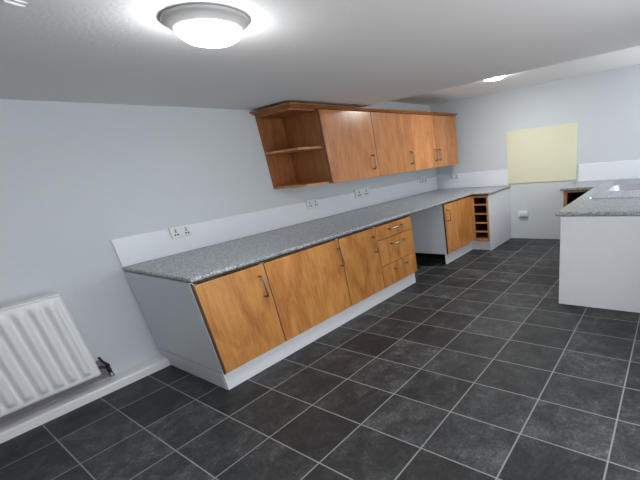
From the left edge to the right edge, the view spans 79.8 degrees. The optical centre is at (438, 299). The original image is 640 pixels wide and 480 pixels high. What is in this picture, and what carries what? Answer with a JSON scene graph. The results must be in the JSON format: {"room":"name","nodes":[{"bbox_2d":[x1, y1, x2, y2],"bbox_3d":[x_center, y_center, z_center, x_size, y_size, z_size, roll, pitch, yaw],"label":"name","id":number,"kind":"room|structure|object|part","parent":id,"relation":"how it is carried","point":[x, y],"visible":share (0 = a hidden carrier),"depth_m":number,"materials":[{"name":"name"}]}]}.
{"room":"kitchen","nodes":[
{"label":"kitchen","id":0,"kind":"room"},
{"bbox_2d":[0,99,436,421],"bbox_3d":[-2.191,-0.899,3.605,0.100,2.410,8.290,8,26,31],"label":"wall","id":1,"kind":"structure","parent":0,"point":[76,178],"depth_m":2.88,"materials":[{"name":"paint"}]},
{"bbox_2d":[0,360,108,423],"bbox_3d":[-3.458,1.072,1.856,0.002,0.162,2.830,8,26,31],"label":"pipe","id":2,"kind":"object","parent":1,"relation":"attached to","point":[104,373],"depth_m":2.73,"materials":[{"name":"metal"}]},
{"bbox_2d":[0,292,114,417],"bbox_3d":[-2.993,0.491,2.296,0.204,0.742,1.265,8,26,31],"label":"radiator","id":3,"kind":"object","parent":1,"relation":"attached to","point":[44,354],"visible":1,"depth_m":2.49,"materials":[{"name":"white metal"}]},
{"bbox_2d":[0,292,59,310],"bbox_3d":[-3.034,0.172,2.119,0.127,0.012,1.183,8,26,31],"label":"grille","id":4,"kind":"object","parent":3,"relation":"attached to","point":[44,298],"depth_m":2.45,"materials":[{"name":"white metal"}]},
{"bbox_2d":[0,355,169,443],"bbox_3d":[-3.290,1.125,2.006,0.145,0.076,3.198,8,26,31],"label":"baseboard","id":5,"kind":"structure","parent":1,"relation":"attached to","point":[16,426],"depth_m":2.74,"materials":[{"name":"white paint"}]},
{"bbox_2d":[110,176,437,266],"bbox_3d":[-1.322,-1.282,4.836,0.015,0.230,4.966,8,26,31],"label":"backsplash","id":6,"kind":"structure","parent":1,"relation":"attached to","point":[139,248],"depth_m":3.79,"materials":[{"name":"white paint"}]},
{"bbox_2d":[168,224,192,238],"bbox_3d":[-2.340,-0.620,3.268,0.026,0.098,0.175,8,26,31],"label":"wall socket","id":7,"kind":"object","parent":6,"relation":"attached to","point":[183,230],"visible":1,"depth_m":3.26,"materials":[{"name":"white plastic"}]},
{"bbox_2d":[305,198,318,208],"bbox_3d":[-1.555,-1.186,4.433,0.026,0.105,0.175,8,26,31],"label":"wall socket","id":8,"kind":"object","parent":6,"relation":"attached to","point":[311,203],"visible":1,"depth_m":4.42,"materials":[{"name":"white plastic"}]},
{"bbox_2d":[354,187,369,197],"bbox_3d":[-1.098,-1.520,5.111,0.026,0.119,0.298,8,26,31],"label":"wall socket","id":9,"kind":"object","parent":6,"relation":"attached to","point":[361,192],"visible":1,"depth_m":5.10,"materials":[{"name":"white plastic"}]},
{"bbox_2d":[420,176,426,182],"bbox_3d":[-0.270,-2.113,6.341,0.026,0.110,0.200,8,26,31],"label":"wall socket","id":10,"kind":"object","parent":6,"relation":"attached to","point":[423,179],"visible":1,"depth_m":6.33,"materials":[{"name":"white plastic"}]},
{"bbox_2d":[255,108,332,188],"bbox_3d":[-1.535,-1.594,3.847,0.602,0.731,0.324,8,26,31],"label":"shelf unit","id":11,"kind":"object","parent":1,"relation":"attached to","point":[293,141],"visible":1,"depth_m":3.93,"materials":[{"name":"brown wood"}]},
{"bbox_3d":[-1.553,-1.593,3.848,0.536,0.020,0.302,8,26,31],"label":"shelf","id":12,"kind":"part","parent":11,"relation":"part of","materials":[{"name":"brown wood"}]},
{"bbox_3d":[-1.514,-1.264,3.976,0.546,0.022,0.304,8,26,31],"label":"board","id":13,"kind":"part","parent":11,"relation":"part of","materials":[{"name":"brown wood"}]},
{"bbox_3d":[-1.453,-1.649,3.963,0.578,0.731,0.018,8,26,31],"label":"panel","id":14,"kind":"part","parent":11,"relation":"part of","materials":[{"name":"brown wood"}]},
{"bbox_2d":[319,109,379,183],"bbox_3d":[-1.221,-1.793,4.270,0.654,0.739,0.799,8,26,31],"label":"upper cabinet","id":15,"kind":"object","parent":1,"relation":"attached to","point":[348,135],"visible":0.7,"depth_m":4.09,"materials":[{"name":"brown wood"}]},
{"bbox_2d":[249,102,456,115],"bbox_3d":[-0.816,-2.469,4.803,0.639,0.032,3.292,8,26,31],"label":"crown molding","id":16,"kind":"structure","parent":1,"relation":"attached to","point":[287,104],"depth_m":3.87,"materials":[{"name":"brown wood"}]},
{"bbox_2d":[370,112,415,175],"bbox_3d":[-0.805,-2.086,4.888,0.654,0.739,0.799,8,26,31],"label":"upper cabinet","id":17,"kind":"object","parent":1,"relation":"attached to","point":[391,131],"visible":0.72,"depth_m":4.71,"materials":[{"name":"brown wood"}]},
{"bbox_2d":[409,114,458,170],"bbox_3d":[-0.261,-2.469,5.697,0.654,0.739,1.295,8,26,31],"label":"upper cabinet","id":18,"kind":"object","parent":1,"relation":"attached to","point":[434,137],"visible":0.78,"depth_m":5.48,"materials":[{"name":"brown wood"}]},
{"bbox_3d":[-0.218,-2.312,5.300,0.023,0.733,0.604,8,26,31],"label":"door","id":19,"kind":"part","parent":18,"relation":"part of","materials":[{"name":"brown wood"}]},
{"bbox_3d":[0.118,-2.549,5.800,0.023,0.733,0.679,8,26,31],"label":"door","id":20,"kind":"part","parent":18,"relation":"part of","materials":[{"name":"brown wood"}]},
{"bbox_2d":[0,238,639,479],"bbox_3d":[-0.273,0.499,2.978,4.320,0.100,8.290,8,26,31],"label":"floor","id":21,"kind":"structure","parent":0,"point":[476,369],"depth_m":2.42,"materials":[{"name":"tile"}]},
{"bbox_2d":[158,272,415,389],"bbox_3d":[-1.413,0.102,3.951,1.081,0.148,2.500,8,26,31],"label":"kickboard","id":22,"kind":"object","parent":21,"relation":"on","point":[235,377],"visible":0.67,"depth_m":3.14,"materials":[{"name":"white laminate"}]},
{"bbox_2d":[124,261,284,374],"bbox_3d":[-1.927,0.067,3.007,1.178,0.718,0.534,8,26,31],"label":"base cabinet","id":23,"kind":"object","parent":22,"relation":"on","point":[222,322],"visible":0.77,"depth_m":2.73,"materials":[{"name":"white laminate"}]},
{"bbox_3d":[-2.093,0.153,2.828,1.100,0.710,0.021,8,26,31],"label":"panel","id":24,"kind":"part","parent":23,"relation":"part of","materials":[{"name":"white laminate"}]},
{"bbox_3d":[-1.532,-0.206,2.627,0.042,0.014,0.512,8,26,31],"label":"rail","id":25,"kind":"part","parent":23,"relation":"part of","materials":[{"name":"brown wood"}]},
{"bbox_3d":[-1.483,0.132,2.747,0.021,0.692,0.514,8,26,31],"label":"door","id":26,"kind":"part","parent":23,"relation":"part of","materials":[{"name":"brown wood"}]},
{"bbox_3d":[-1.365,-0.102,2.813,0.062,0.180,0.015,8,26,31],"label":"handle","id":27,"kind":"part","parent":23,"relation":"part of","materials":[{"name":"silver metal"}]},
{"bbox_2d":[261,237,350,340],"bbox_3d":[-1.581,-0.178,3.522,1.178,0.716,0.795,8,26,31],"label":"base cabinet","id":28,"kind":"object","parent":22,"relation":"on","point":[308,287],"visible":0.59,"depth_m":3.20,"materials":[{"name":"brown laminate"}]},
{"bbox_3d":[-1.192,-0.446,3.133,0.042,0.014,0.795,8,26,31],"label":"rail","id":29,"kind":"part","parent":28,"relation":"part of","materials":[{"name":"brown wood"}]},
{"bbox_3d":[-0.936,-0.405,3.451,0.062,0.180,0.015,8,26,31],"label":"handle","id":30,"kind":"part","parent":28,"relation":"part of","materials":[{"name":"silver metal"}]},
{"bbox_2d":[337,226,384,305],"bbox_3d":[-1.235,-0.421,4.035,1.178,0.716,0.532,8,26,31],"label":"base cabinet","id":31,"kind":"object","parent":22,"relation":"on","point":[362,268],"visible":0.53,"depth_m":3.74,"materials":[{"name":"brown laminate"}]},
{"bbox_3d":[-0.847,-0.689,3.647,0.042,0.014,0.532,8,26,31],"label":"rail","id":32,"kind":"part","parent":31,"relation":"part of","materials":[{"name":"brown wood"}]},
{"bbox_3d":[-0.675,-0.589,3.840,0.062,0.180,0.015,8,26,31],"label":"handle","id":33,"kind":"part","parent":31,"relation":"part of","materials":[{"name":"silver metal"}]},
{"bbox_2d":[373,214,416,287],"bbox_3d":[-0.926,-0.639,4.495,1.178,0.716,0.656,8,26,31],"label":"drawer unit","id":34,"kind":"object","parent":22,"relation":"on","point":[395,240],"visible":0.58,"depth_m":4.19,"materials":[{"name":"brown laminate"}]},
{"bbox_3d":[-0.537,-0.907,4.107,0.042,0.014,0.656,8,26,31],"label":"rail","id":35,"kind":"part","parent":34,"relation":"part of","materials":[{"name":"brown wood"}]},
{"bbox_3d":[-0.513,-0.822,4.131,0.021,0.149,0.650,8,26,31],"label":"drawer","id":36,"kind":"part","parent":34,"relation":"part of","materials":[{"name":"brown wood"}]},
{"bbox_3d":[-0.490,-0.616,4.213,0.021,0.287,0.650,8,26,31],"label":"drawer","id":37,"kind":"part","parent":34,"relation":"part of","materials":[{"name":"brown wood"}]},
{"bbox_3d":[-0.462,-0.364,4.314,0.021,0.244,0.650,8,26,31],"label":"drawer","id":38,"kind":"part","parent":34,"relation":"part of","materials":[{"name":"brown wood"}]},
{"bbox_2d":[445,241,489,263],"bbox_3d":[0.466,-0.732,5.518,0.340,0.148,0.881,8,26,31],"label":"kickboard","id":39,"kind":"object","parent":21,"relation":"on","point":[483,245],"visible":0.83,"depth_m":5.75,"materials":[{"name":"white laminate"}]},
{"bbox_2d":[410,196,472,254],"bbox_3d":[-0.137,-1.196,5.669,1.178,0.716,0.830,8,26,31],"label":"base cabinet","id":40,"kind":"object","parent":39,"relation":"on","point":[445,228],"visible":0.62,"depth_m":5.27,"materials":[{"name":"white laminate"}]},
{"bbox_2d":[123,185,509,282],"bbox_3d":[-0.698,-1.082,4.521,1.444,0.032,4.989,8,26,31],"label":"countertop","id":41,"kind":"structure","parent":40,"relation":"on","point":[195,265],"depth_m":3.42,"materials":[{"name":"grey stone"}]},
{"bbox_3d":[0.307,-1.133,5.409,0.021,0.698,0.809,8,26,31],"label":"door","id":42,"kind":"part","parent":40,"relation":"part of","materials":[{"name":"brown wood"}]},
{"bbox_2d":[470,188,510,250],"bbox_3d":[0.881,-1.354,5.999,0.317,0.858,0.861,8,26,31],"label":"wine rack","id":43,"kind":"object","parent":21,"relation":"on","point":[491,220],"visible":0.94,"depth_m":5.80,"materials":[{"name":"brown wood"}]},
{"bbox_2d":[477,226,487,230],"bbox_3d":[0.892,-1.233,6.049,0.206,0.018,0.789,8,26,31],"label":"shelf","id":44,"kind":"object","parent":43,"relation":"attached to","point":[482,228],"depth_m":5.86,"materials":[{"name":"brown wood"}]},
{"bbox_3d":[0.859,-1.418,5.971,0.295,0.702,0.829,8,26,31],"label":"frame","id":45,"kind":"part","parent":43,"relation":"part of","materials":[{"name":"brown wood"}]},
{"bbox_3d":[1.006,-1.338,5.923,0.021,0.858,0.861,8,26,31],"label":"panel","id":46,"kind":"part","parent":43,"relation":"part of","materials":[{"name":"white laminate"}]},
{"bbox_2d":[562,190,588,207],"bbox_3d":[2.121,-1.211,5.296,0.450,0.860,0.737,8,26,31],"label":"base cabinet","id":47,"kind":"object","parent":21,"relation":"on","point":[568,197],"visible":0.09,"depth_m":5.02,"materials":[{"name":"brown laminate"}]},
{"bbox_2d":[560,180,603,190],"bbox_3d":[2.050,-1.630,5.143,0.439,0.038,0.774,8,26,31],"label":"countertop","id":48,"kind":"structure","parent":47,"relation":"on","point":[584,185],"depth_m":4.96,"materials":[{"name":"grey stone"}]},
{"bbox_2d":[559,216,639,312],"bbox_3d":[2.330,-0.771,4.139,1.182,0.860,2.625,8,26,31],"label":"base cabinet","id":49,"kind":"object","parent":21,"relation":"on","point":[599,267],"visible":0.8,"depth_m":3.24,"materials":[{"name":"white laminate"}]},
{"bbox_2d":[555,178,639,215],"bbox_3d":[2.268,-1.192,3.985,1.226,0.036,2.656,8,26,31],"label":"countertop","id":50,"kind":"structure","parent":49,"relation":"on","point":[582,206],"depth_m":3.31,"materials":[{"name":"grey stone"}]},
{"bbox_2d":[588,180,639,198],"bbox_3d":[2.393,-1.225,4.202,0.950,0.195,1.630,8,26,31],"label":"sink","id":51,"kind":"object","parent":50,"relation":"in","point":[623,188],"visible":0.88,"depth_m":4.18,"materials":[{"name":"silver metal"}]},
{"bbox_3d":[2.410,-1.233,4.238,0.740,0.179,0.570,8,26,31],"label":"bowl","id":52,"kind":"part","parent":51,"relation":"part of","materials":[{"name":"silver metal"}]},
{"bbox_2d":[0,0,639,109],"bbox_3d":[-1.139,-1.191,1.186,4.120,0.297,5.860,8,26,31],"label":"ceiling","id":53,"kind":"structure","parent":0,"point":[358,53],"depth_m":2.03,"materials":[{"name":"paint"}]},
{"bbox_2d":[2,0,25,6],"bbox_3d":[-1.437,-1.011,1.224,0.040,0.010,0.071,0,22,14],"label":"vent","id":54,"kind":"object","parent":53,"relation":"attached to","point":[6,1],"visible":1,"depth_m":1.22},
{"bbox_2d":[160,3,248,47],"bbox_3d":[-0.979,-1.141,1.536,0.358,0.084,0.321,8,26,31],"label":"ceiling light","id":55,"kind":"object","parent":53,"relation":"attached to","point":[197,24],"visible":1,"depth_m":1.45,"materials":[{"name":"paint"}]},
{"bbox_2d":[176,21,240,47],"bbox_3d":[-0.977,-1.123,1.544,0.260,0.044,0.236,8,26,31],"label":"diffuser","id":56,"kind":"object","parent":55,"relation":"attached to","point":[207,34],"depth_m":1.48,"materials":[{"name":"white"}]},
{"bbox_2d":[388,46,639,104],"bbox_3d":[0.977,-2.781,4.313,4.120,0.100,2.330,8,26,31],"label":"ceiling","id":57,"kind":"structure","parent":0,"point":[629,56],"depth_m":4.77,"materials":[{"name":"paint"}]},
{"bbox_2d":[484,75,506,80],"bbox_3d":[0.669,-2.703,4.395,0.344,0.041,0.292,8,26,31],"label":"ceiling light","id":58,"kind":"object","parent":57,"relation":"attached to","point":[500,77],"visible":0.38,"depth_m":4.37,"materials":[{"name":"paint"}]},
{"bbox_2d":[430,64,639,238],"bbox_3d":[1.725,-2.159,5.678,4.120,2.410,0.100,8,26,31],"label":"wall","id":59,"kind":"structure","parent":0,"point":[605,105],"depth_m":5.50,"materials":[{"name":"paint"}]},
{"bbox_2d":[437,170,507,188],"bbox_3d":[0.567,-2.127,6.396,1.382,0.254,0.014,8,26,31],"label":"backsplash","id":60,"kind":"structure","parent":59,"relation":"attached to","point":[496,177],"depth_m":6.34,"materials":[{"name":"white paint"}]},
{"bbox_2d":[449,173,459,179],"bbox_3d":[0.283,-2.227,6.513,0.208,0.099,0.026,8,26,31],"label":"wall socket","id":61,"kind":"object","parent":60,"relation":"attached to","point":[451,176],"visible":1,"depth_m":6.51,"materials":[{"name":"white plastic"}]},
{"bbox_2d":[518,211,527,216],"bbox_3d":[1.425,-1.451,6.114,0.170,0.098,0.054,8,26,31],"label":"outlet","id":62,"kind":"object","parent":59,"relation":"attached to","point":[520,213],"visible":1,"depth_m":6.09,"materials":[{"name":"white plastic"}]},
{"bbox_2d":[506,122,577,183],"bbox_3d":[1.590,-2.262,5.646,1.100,0.801,0.013,8,26,31],"label":"wall panel","id":63,"kind":"object","parent":59,"relation":"attached to","point":[548,153],"visible":1,"depth_m":5.62,"materials":[{"name":"yellow paint"}]},
{"bbox_2d":[578,160,639,181],"bbox_3d":[2.786,-1.829,5.046,1.588,0.249,0.014,8,26,31],"label":"backsplash","id":64,"kind":"structure","parent":59,"relation":"attached to","point":[630,169],"depth_m":5.23,"materials":[{"name":"white paint"}]}
]}

